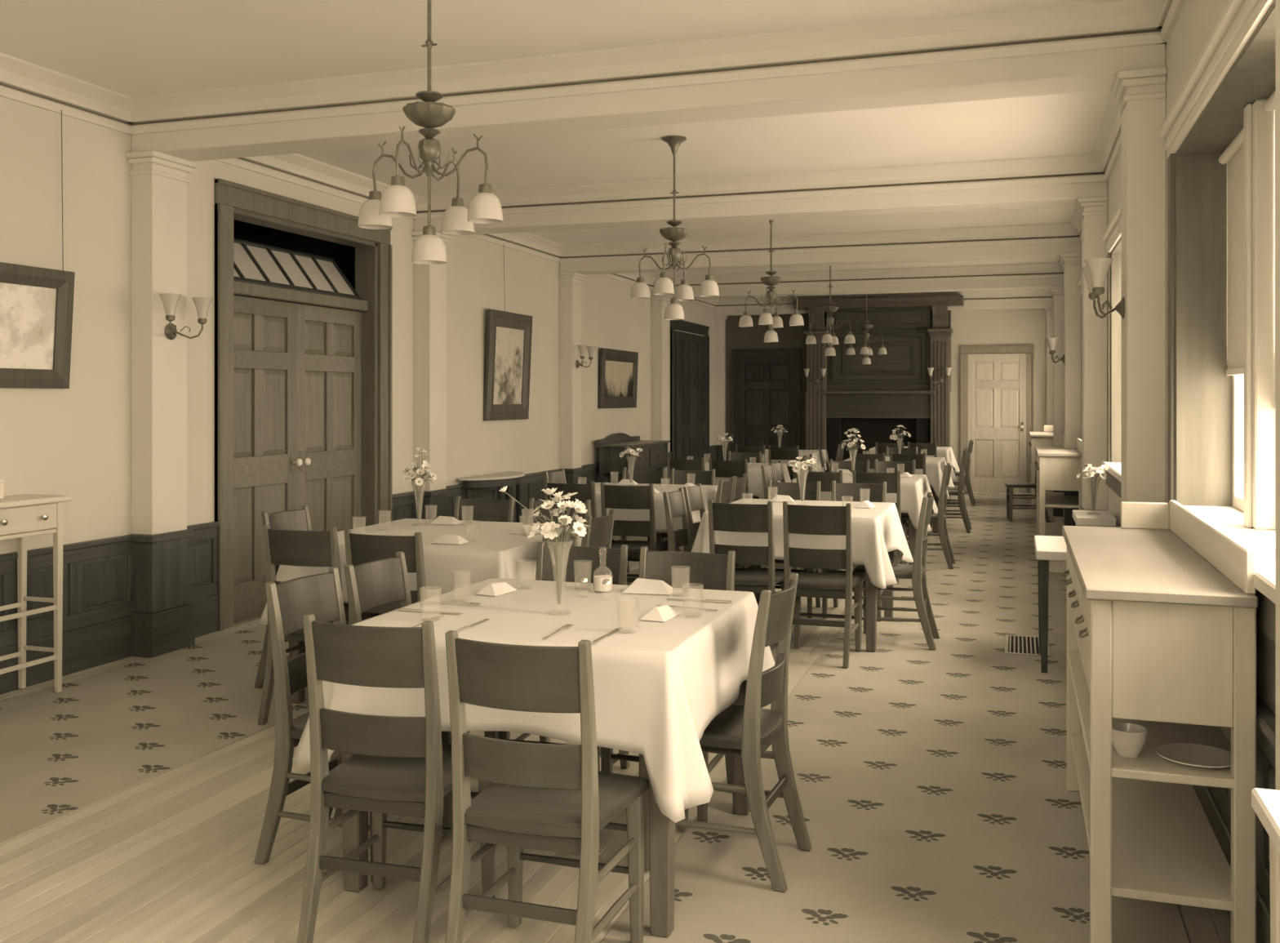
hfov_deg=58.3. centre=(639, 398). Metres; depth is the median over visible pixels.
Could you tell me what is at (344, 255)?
wall
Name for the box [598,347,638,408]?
framed picture
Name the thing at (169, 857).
floor
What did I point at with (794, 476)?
dining chair
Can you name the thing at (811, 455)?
dining chair
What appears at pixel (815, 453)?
tablecloth
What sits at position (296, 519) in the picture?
dining chair
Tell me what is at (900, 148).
ceiling
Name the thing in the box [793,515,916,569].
dining table
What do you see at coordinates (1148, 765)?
shelf
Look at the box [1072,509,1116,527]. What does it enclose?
stand
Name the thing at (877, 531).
tablecloth
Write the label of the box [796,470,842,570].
dining chair
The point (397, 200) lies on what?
chandelier
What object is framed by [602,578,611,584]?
salt shaker
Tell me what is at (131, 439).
wall
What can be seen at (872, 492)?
dining chair
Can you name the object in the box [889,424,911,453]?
bouquet
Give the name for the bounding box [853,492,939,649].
dining chair
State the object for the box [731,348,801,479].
door
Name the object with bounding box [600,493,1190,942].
carpet runner
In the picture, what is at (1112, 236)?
window
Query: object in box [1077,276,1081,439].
window
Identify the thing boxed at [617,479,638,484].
napkin
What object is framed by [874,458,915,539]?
dining chair
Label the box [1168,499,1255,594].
backsplash
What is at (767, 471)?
dining chair
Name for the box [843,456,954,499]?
tablecloth
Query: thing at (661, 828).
dining table
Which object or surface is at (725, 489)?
dining chair
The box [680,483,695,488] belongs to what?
napkin
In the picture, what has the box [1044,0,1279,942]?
wall
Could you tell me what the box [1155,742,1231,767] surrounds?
dinner plate
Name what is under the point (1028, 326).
wall
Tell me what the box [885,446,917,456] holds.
dining chair
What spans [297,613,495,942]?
dining chair
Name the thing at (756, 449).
dining chair
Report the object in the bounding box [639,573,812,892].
dining chair
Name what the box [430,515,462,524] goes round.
napkin
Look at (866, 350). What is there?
chandelier
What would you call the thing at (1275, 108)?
blind
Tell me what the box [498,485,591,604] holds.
bouquet
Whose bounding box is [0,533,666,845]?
carpet runner
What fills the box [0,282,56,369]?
print
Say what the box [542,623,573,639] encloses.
fork
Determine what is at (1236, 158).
blind
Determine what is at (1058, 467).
sideboard
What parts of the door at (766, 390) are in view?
casing, panel, panel, panel, rail, rail, rail, head casing, panel, panel, panel, casing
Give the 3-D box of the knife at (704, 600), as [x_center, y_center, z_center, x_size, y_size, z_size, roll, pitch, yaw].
[0.192,0.657,3.751,0.220,0.006,0.015,0,0,18]
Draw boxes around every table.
[0,493,71,692]
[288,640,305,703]
[341,680,750,937]
[459,471,524,522]
[746,550,893,652]
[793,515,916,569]
[932,487,938,533]
[1034,535,1066,672]
[1251,787,1279,942]
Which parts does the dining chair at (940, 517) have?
seat, post, crest rail, post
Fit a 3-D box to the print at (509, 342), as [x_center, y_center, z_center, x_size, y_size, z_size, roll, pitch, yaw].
[-1.265,-0.314,11.022,0.008,0.734,0.664,3,1,18]
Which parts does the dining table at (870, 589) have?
leg, leg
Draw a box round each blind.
[1227,144,1244,368]
[1275,108,1275,401]
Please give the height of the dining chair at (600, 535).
0.862 m
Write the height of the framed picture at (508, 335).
1.681 m
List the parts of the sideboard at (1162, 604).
drawer pull, drawer pull, drawer, drawer pull, leg, drawer pull, drawer, drawer pull, rail, drawer pull, drawer, leg, panel, leg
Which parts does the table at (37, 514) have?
knob, leg, rail, drawer, knob, leg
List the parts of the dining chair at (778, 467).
post, crest rail, post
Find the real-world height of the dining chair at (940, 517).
0.862 m
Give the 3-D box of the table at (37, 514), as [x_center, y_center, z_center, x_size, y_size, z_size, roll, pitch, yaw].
[-3.048,0.941,5.134,0.292,0.945,1.010,0,0,18]
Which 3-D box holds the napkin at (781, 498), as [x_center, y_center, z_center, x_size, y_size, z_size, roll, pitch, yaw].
[0.921,0.640,7.422,0.149,0.040,0.095,0,0,12]
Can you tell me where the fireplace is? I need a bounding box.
[792,295,964,486]
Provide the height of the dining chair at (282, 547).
0.862 m
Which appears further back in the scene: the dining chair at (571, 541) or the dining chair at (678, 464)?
the dining chair at (678, 464)
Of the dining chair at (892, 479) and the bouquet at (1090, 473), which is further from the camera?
the dining chair at (892, 479)
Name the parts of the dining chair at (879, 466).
post, crest rail, post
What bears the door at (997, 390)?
in the wall at (1028, 326)
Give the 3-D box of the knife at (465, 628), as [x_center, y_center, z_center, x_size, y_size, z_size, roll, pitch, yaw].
[-0.489,0.657,3.328,0.015,0.006,0.220,0,0,18]
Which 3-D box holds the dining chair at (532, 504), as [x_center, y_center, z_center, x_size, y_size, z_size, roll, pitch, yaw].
[-0.501,0.989,6.228,0.390,0.862,0.472,0,0,18]
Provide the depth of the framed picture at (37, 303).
5.70 m
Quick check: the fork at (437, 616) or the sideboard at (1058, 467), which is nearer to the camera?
the fork at (437, 616)
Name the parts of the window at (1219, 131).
casing, sill, head casing, sash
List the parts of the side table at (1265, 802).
leg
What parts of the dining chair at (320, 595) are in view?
post, seat rail, seat, crest rail, post, leg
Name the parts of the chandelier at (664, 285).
lamp shade, arm, lamp shade, arm, rod, lamp shade, lamp shade, drop stem, arm, lamp shade, arm, lamp shade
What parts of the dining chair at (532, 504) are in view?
post, post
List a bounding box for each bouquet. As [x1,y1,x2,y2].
[400,447,437,519]
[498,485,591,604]
[619,446,642,482]
[716,432,733,460]
[771,424,787,446]
[787,456,817,501]
[840,427,865,470]
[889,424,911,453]
[1076,464,1108,509]
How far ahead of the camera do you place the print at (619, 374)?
14.11 m
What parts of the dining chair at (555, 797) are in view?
post, leg, crest rail, seat rail, seat, post, leg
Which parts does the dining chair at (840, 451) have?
post, crest rail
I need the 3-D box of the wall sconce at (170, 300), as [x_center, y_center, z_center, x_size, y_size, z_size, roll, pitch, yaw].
[-2.562,-0.454,6.427,0.168,0.241,0.375,0,0,18]
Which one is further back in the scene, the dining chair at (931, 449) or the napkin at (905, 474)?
the dining chair at (931, 449)
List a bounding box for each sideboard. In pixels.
[1028,425,1053,507]
[1034,436,1082,536]
[1062,499,1257,942]
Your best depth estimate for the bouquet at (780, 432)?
14.56 m
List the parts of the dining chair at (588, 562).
leg, post, crest rail, leg, post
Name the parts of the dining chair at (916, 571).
leg, leg, seat, post, crest rail, post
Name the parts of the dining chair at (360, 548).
post, crest rail, post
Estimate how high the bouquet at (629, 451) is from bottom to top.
0.271 m
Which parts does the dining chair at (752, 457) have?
post, crest rail, seat, post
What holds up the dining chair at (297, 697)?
on the floor
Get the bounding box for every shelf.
[821,391,934,393]
[1036,492,1079,508]
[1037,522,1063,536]
[1066,650,1233,788]
[1071,730,1233,911]
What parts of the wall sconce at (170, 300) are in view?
lamp shade, wall plate, arm, arm, lamp shade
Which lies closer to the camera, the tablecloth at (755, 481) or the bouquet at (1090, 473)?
the bouquet at (1090, 473)
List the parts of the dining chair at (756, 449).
crest rail, post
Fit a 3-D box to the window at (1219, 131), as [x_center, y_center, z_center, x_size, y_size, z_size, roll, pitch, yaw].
[1.856,-0.250,3.312,0.395,1.620,2.490,0,0,18]
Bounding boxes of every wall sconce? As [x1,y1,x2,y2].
[159,293,212,339]
[575,345,595,368]
[803,368,826,384]
[926,367,951,383]
[1045,337,1064,364]
[1080,257,1124,318]
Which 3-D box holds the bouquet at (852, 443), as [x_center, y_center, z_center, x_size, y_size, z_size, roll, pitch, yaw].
[1.841,0.440,9.885,0.219,0.381,0.254,0,0,18]
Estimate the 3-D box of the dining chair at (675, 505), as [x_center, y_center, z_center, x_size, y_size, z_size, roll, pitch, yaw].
[0.373,0.989,6.976,0.472,0.862,0.390,0,0,18]
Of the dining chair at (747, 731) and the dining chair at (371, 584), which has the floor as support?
the dining chair at (371, 584)
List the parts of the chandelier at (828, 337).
lamp shade, arm, lamp shade, rod, lamp shade, lamp shade, lamp shade, arm, lamp shade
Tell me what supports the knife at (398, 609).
on the tablecloth at (658, 686)
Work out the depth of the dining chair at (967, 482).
15.18 m
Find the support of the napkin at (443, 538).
on the tablecloth at (491, 551)
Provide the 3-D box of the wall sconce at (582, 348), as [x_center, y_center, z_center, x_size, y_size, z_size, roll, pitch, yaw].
[-0.601,-0.454,12.414,0.168,0.241,0.375,0,0,18]
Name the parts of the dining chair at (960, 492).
seat, post, crest rail, post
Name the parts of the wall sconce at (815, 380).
lamp shade, wall plate, lamp shade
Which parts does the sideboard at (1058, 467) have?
leg, leg, panel, leg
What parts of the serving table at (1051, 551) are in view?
leg, leg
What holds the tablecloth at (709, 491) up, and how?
on the dining table
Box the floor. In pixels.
[0,491,1231,942]
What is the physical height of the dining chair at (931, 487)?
0.862 m
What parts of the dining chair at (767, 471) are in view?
post, crest rail, post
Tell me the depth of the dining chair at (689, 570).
4.21 m
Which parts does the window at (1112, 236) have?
casing, sill, head casing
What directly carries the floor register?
on the carpet runner at (937, 805)
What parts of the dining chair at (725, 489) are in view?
post, crest rail, post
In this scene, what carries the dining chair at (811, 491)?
on the floor
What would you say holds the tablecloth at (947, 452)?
on the dining table
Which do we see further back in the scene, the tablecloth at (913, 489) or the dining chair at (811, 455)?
the dining chair at (811, 455)
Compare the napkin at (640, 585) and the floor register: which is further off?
the floor register
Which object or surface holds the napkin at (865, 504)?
on the tablecloth at (877, 531)
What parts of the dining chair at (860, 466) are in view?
post, post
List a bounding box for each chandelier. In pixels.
[357,0,502,264]
[630,135,719,319]
[738,219,804,342]
[805,266,855,355]
[846,293,887,364]
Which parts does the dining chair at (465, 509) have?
post, post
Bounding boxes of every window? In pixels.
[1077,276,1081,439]
[1101,204,1120,497]
[1158,0,1275,644]
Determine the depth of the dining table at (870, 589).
6.41 m
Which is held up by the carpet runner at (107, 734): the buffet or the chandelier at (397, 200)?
the buffet
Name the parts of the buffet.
leg, leg, drawer, drawer, leg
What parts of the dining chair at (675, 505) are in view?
post, crest rail, post, seat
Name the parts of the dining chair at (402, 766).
post, crest rail, seat rail, leg, seat, post, leg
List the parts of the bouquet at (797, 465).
flower, flower, flower, flower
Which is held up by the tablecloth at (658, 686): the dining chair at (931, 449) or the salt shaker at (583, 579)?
the salt shaker at (583, 579)
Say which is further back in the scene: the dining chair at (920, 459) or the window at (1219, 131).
the dining chair at (920, 459)
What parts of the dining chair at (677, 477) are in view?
leg, seat rail, post, crest rail, post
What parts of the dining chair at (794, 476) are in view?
post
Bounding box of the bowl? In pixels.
[1111,722,1147,757]
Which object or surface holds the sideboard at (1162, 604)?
on the carpet runner at (937, 805)
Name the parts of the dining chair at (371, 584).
post, crest rail, post, leg, leg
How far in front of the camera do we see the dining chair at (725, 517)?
6.29 m
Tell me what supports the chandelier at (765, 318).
hanging from the ceiling
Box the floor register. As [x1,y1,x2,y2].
[1004,634,1050,656]
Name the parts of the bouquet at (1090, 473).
flower, stem, flower, flower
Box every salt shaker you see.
[578,576,588,582]
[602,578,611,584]
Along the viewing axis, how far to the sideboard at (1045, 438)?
14.90 m
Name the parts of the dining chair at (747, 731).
leg, leg, seat, post, seat rail, crest rail, post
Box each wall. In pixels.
[0,52,728,693]
[233,219,355,289]
[725,308,1046,486]
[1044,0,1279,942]
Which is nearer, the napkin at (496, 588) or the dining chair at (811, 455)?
the napkin at (496, 588)
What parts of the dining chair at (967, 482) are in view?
seat, post, crest rail, post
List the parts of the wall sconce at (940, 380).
lamp shade, wall plate, lamp shade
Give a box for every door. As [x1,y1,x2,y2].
[214,178,392,631]
[670,320,709,462]
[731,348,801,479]
[960,345,1034,493]
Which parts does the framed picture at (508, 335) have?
frame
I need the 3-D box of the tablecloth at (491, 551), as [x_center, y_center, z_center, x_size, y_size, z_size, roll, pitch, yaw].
[-0.956,0.862,5.673,1.362,0.398,1.363,0,0,18]
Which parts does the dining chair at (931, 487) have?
seat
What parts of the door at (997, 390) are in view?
casing, panel, panel, panel, rail, rail, rail, rail, head casing, panel, panel, panel, casing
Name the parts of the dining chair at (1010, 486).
leg, leg, seat, post, post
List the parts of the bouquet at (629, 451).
flower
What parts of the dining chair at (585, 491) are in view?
post, crest rail, post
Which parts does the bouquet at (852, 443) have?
flower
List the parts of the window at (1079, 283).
head casing, casing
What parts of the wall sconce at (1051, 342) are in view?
lamp shade, wall plate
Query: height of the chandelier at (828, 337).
1.140 m
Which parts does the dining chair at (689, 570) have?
leg, post, crest rail, leg, post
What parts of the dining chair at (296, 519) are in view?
post, crest rail, post, seat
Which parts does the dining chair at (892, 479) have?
post, crest rail, post, seat, leg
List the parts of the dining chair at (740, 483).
post, crest rail, post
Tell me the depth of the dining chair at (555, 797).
2.70 m
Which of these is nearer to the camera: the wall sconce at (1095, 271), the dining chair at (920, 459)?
the wall sconce at (1095, 271)
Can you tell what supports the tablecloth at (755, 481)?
on the dining table
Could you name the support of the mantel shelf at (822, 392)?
attached to the fireplace
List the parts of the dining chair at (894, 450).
post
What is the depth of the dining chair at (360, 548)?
4.82 m
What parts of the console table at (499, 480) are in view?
leg, leg, leg, leg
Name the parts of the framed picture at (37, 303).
frame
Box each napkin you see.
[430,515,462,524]
[431,533,469,544]
[475,581,516,595]
[509,524,537,534]
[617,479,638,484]
[622,577,675,595]
[639,604,679,622]
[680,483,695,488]
[770,494,794,502]
[836,468,852,474]
[855,500,875,508]
[900,471,912,477]
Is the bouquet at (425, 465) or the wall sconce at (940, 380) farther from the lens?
the wall sconce at (940, 380)
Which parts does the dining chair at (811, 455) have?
crest rail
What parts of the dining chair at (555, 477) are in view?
post, crest rail, post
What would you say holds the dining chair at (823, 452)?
on the floor
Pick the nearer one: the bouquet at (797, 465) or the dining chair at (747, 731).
the dining chair at (747, 731)
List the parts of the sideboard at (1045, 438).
leg, leg, panel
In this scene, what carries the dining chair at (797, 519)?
on the carpet runner at (937, 805)
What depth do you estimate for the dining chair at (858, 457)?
11.97 m
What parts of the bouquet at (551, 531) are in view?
flower, stem, flower, flower, flower, flower, stem, flower, stem, flower, flower, flower, stem, stem, stem, flower, flower, flower, stem, stem, stem, flower, stem, flower, stem, flower, stem, stem, stem, stem, flower, flower, flower, flower, flower, flower, flower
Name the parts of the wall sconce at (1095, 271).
lamp shade, lamp shade, arm, arm, wall plate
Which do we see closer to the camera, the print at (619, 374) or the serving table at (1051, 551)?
the serving table at (1051, 551)
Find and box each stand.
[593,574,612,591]
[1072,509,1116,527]
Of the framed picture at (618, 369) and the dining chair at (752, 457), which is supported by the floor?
the dining chair at (752, 457)
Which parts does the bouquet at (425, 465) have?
flower, stem, stem, flower, flower, stem, flower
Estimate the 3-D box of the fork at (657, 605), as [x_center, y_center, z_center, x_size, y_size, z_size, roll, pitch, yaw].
[0.148,0.657,3.608,0.195,0.006,0.022,0,0,18]
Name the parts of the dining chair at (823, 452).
post, crest rail, post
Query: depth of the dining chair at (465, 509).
6.55 m
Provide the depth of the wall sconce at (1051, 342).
10.79 m
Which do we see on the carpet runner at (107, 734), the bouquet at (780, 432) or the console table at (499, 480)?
the console table at (499, 480)
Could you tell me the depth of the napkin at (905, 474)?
9.70 m
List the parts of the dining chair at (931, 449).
crest rail, post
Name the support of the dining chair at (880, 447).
on the floor
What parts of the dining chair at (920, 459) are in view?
post, crest rail, post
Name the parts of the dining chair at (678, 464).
post, crest rail, post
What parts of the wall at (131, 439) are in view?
panel, skirting, picture rail, rail, rail, cornice, panel, panel, rail, rail, skirting, picture rail, cornice, panel, rail, panel, panel, rail, panel, picture rail, skirting, rail, panel, cornice, panel, rail, panel, panel, panel, picture rail, cornice, picture rail, cornice, panel, rail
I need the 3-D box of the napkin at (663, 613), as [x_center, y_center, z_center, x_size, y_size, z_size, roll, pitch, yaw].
[0.060,0.643,3.474,0.084,0.036,0.132,0,0,22]
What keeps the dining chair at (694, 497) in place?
on the floor
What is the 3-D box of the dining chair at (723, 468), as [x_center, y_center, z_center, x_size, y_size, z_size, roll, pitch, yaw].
[0.875,0.989,10.845,0.390,0.862,0.472,0,0,18]
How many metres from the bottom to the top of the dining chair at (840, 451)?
0.862 m
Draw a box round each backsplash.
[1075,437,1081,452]
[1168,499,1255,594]
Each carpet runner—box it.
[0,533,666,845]
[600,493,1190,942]
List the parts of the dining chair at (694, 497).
post, crest rail, post, leg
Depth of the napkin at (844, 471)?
10.12 m
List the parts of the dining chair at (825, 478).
post, crest rail, post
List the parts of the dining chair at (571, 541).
post, crest rail, post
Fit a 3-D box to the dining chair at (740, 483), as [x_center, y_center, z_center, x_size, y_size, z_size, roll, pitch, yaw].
[0.570,0.989,8.511,0.472,0.862,0.390,0,0,18]
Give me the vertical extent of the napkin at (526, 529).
0.040 m
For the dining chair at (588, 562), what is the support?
on the floor
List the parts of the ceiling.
picture rail, cornice, picture rail, cornice, cornice, picture rail, picture rail, cornice, picture rail, cornice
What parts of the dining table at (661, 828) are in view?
leg, leg, leg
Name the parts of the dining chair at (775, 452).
post, crest rail, post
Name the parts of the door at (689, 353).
casing, panel, panel, panel, rail, rail, rail, panel, panel, panel, head casing, panel, panel, panel, rail, rail, rail, panel, panel, panel, casing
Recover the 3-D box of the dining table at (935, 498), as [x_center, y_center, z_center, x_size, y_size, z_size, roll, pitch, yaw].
[2.825,1.045,12.702,0.992,0.750,0.992,0,0,18]
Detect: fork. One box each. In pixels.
[413,615,444,626]
[424,600,480,604]
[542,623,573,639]
[656,604,717,610]
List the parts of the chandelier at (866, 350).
lamp shade, lamp shade, rod, lamp shade, lamp shade, lamp shade, lamp shade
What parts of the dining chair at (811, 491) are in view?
leg, post, seat rail, crest rail, leg, post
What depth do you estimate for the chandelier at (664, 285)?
7.18 m
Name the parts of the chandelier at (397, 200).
lamp shade, lamp shade, arm, arm, lamp shade, rod, lamp shade, cock handle, drop stem, arm, lamp shade, arm, lamp shade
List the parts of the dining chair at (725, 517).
post, crest rail, seat rail, seat, post, leg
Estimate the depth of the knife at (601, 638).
3.17 m
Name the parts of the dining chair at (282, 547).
post, seat rail, crest rail, post, seat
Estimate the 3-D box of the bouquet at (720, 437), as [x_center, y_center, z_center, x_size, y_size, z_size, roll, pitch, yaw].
[0.863,0.487,11.608,0.176,0.288,0.176,0,0,44]
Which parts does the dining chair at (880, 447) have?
post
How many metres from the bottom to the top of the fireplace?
2.975 m
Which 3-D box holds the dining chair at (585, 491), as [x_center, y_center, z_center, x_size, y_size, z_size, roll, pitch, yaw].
[-0.432,0.989,7.968,0.390,0.862,0.472,0,0,16]
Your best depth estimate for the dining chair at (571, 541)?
5.23 m
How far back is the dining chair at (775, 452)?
13.73 m
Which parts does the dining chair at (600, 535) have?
post, crest rail, post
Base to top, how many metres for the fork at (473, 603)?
0.006 m
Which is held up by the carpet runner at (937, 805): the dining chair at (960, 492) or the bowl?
the dining chair at (960, 492)
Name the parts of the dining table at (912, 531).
leg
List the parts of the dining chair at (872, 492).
leg, post, crest rail, leg, post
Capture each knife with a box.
[397,608,462,613]
[455,618,489,632]
[592,627,622,644]
[666,597,732,603]
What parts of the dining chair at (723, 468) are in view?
post, crest rail, post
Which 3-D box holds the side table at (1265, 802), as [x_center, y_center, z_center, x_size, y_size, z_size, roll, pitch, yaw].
[0.777,0.967,1.029,0.235,0.893,1.000,0,0,18]
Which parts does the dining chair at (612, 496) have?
post, crest rail, seat rail, seat, post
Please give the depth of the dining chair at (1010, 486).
13.20 m
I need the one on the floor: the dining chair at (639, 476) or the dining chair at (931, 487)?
the dining chair at (639, 476)
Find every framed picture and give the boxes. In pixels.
[0,110,75,388]
[483,248,532,420]
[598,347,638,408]
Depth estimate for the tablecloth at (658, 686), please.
3.21 m
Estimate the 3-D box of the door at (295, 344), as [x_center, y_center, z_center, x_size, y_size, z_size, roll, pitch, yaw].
[-2.460,0.045,8.056,0.441,2.790,2.040,0,0,18]
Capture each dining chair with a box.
[253,566,373,883]
[254,505,348,688]
[257,524,381,724]
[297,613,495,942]
[333,551,498,827]
[343,528,426,624]
[444,630,648,942]
[453,495,515,522]
[498,541,629,771]
[528,497,591,524]
[542,517,577,546]
[543,468,566,483]
[543,480,614,543]
[581,508,615,547]
[600,482,668,582]
[600,546,735,822]
[614,466,666,572]
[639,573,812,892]
[656,467,715,542]
[662,488,743,568]
[665,476,734,542]
[666,457,705,540]
[682,483,756,600]
[707,499,784,648]
[708,458,748,498]
[728,450,761,501]
[731,473,746,502]
[735,444,765,462]
[756,480,821,617]
[760,462,775,498]
[768,444,799,480]
[772,460,785,482]
[782,501,862,668]
[792,455,805,479]
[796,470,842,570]
[803,453,812,471]
[818,447,829,471]
[822,480,886,621]
[829,458,869,472]
[835,444,844,461]
[849,452,885,468]
[852,469,908,584]
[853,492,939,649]
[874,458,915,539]
[875,441,903,455]
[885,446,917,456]
[889,452,928,532]
[899,462,955,568]
[907,441,937,457]
[929,448,971,525]
[929,449,971,533]
[952,440,975,506]
[1004,445,1050,522]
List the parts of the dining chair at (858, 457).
crest rail, post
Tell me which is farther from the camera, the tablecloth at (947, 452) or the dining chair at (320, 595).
the tablecloth at (947, 452)
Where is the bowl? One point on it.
(1128, 739)
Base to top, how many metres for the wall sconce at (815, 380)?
0.241 m
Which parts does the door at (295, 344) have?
casing, pane, panel, panel, panel, pane, rail, rail, rail, rail, pane, panel, panel, panel, sash rail, pane, sash rail, knob, head casing, knob, pane, panel, panel, panel, rail, rail, rail, pane, panel, panel, panel, casing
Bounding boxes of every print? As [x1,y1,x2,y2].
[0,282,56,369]
[493,326,524,404]
[604,360,633,396]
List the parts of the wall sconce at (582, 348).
wall plate, lamp shade, lamp shade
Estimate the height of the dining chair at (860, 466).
0.862 m
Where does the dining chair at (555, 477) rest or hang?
on the carpet runner at (107, 734)
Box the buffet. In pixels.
[596,432,670,482]
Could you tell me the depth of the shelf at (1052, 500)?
10.21 m
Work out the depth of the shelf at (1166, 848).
3.08 m
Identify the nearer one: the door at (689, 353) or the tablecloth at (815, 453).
the tablecloth at (815, 453)
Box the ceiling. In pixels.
[0,0,1166,315]
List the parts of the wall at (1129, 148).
cornice, cornice, picture rail, cornice, picture rail, panel, skirting, rail, panel, rail, panel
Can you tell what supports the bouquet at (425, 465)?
in the vase
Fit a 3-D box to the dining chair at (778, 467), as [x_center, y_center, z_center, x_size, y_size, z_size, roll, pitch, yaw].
[1.380,0.989,10.129,0.472,0.862,0.390,0,0,18]
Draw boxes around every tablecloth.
[258,518,582,624]
[292,577,788,822]
[590,482,718,551]
[665,462,791,498]
[690,498,913,588]
[734,448,829,471]
[791,473,937,531]
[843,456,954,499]
[867,446,959,479]
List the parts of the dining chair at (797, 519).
post, leg, crest rail, seat rail, seat, post, leg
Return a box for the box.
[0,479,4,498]
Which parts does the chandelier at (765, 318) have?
lamp shade, arm, lamp shade, arm, lamp shade, rod, lamp shade, arm, lamp shade, arm, lamp shade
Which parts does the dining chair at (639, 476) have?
post, crest rail, post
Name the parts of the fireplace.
lintel moulding, frieze panel, cornice, panel, panel moulding, panel moulding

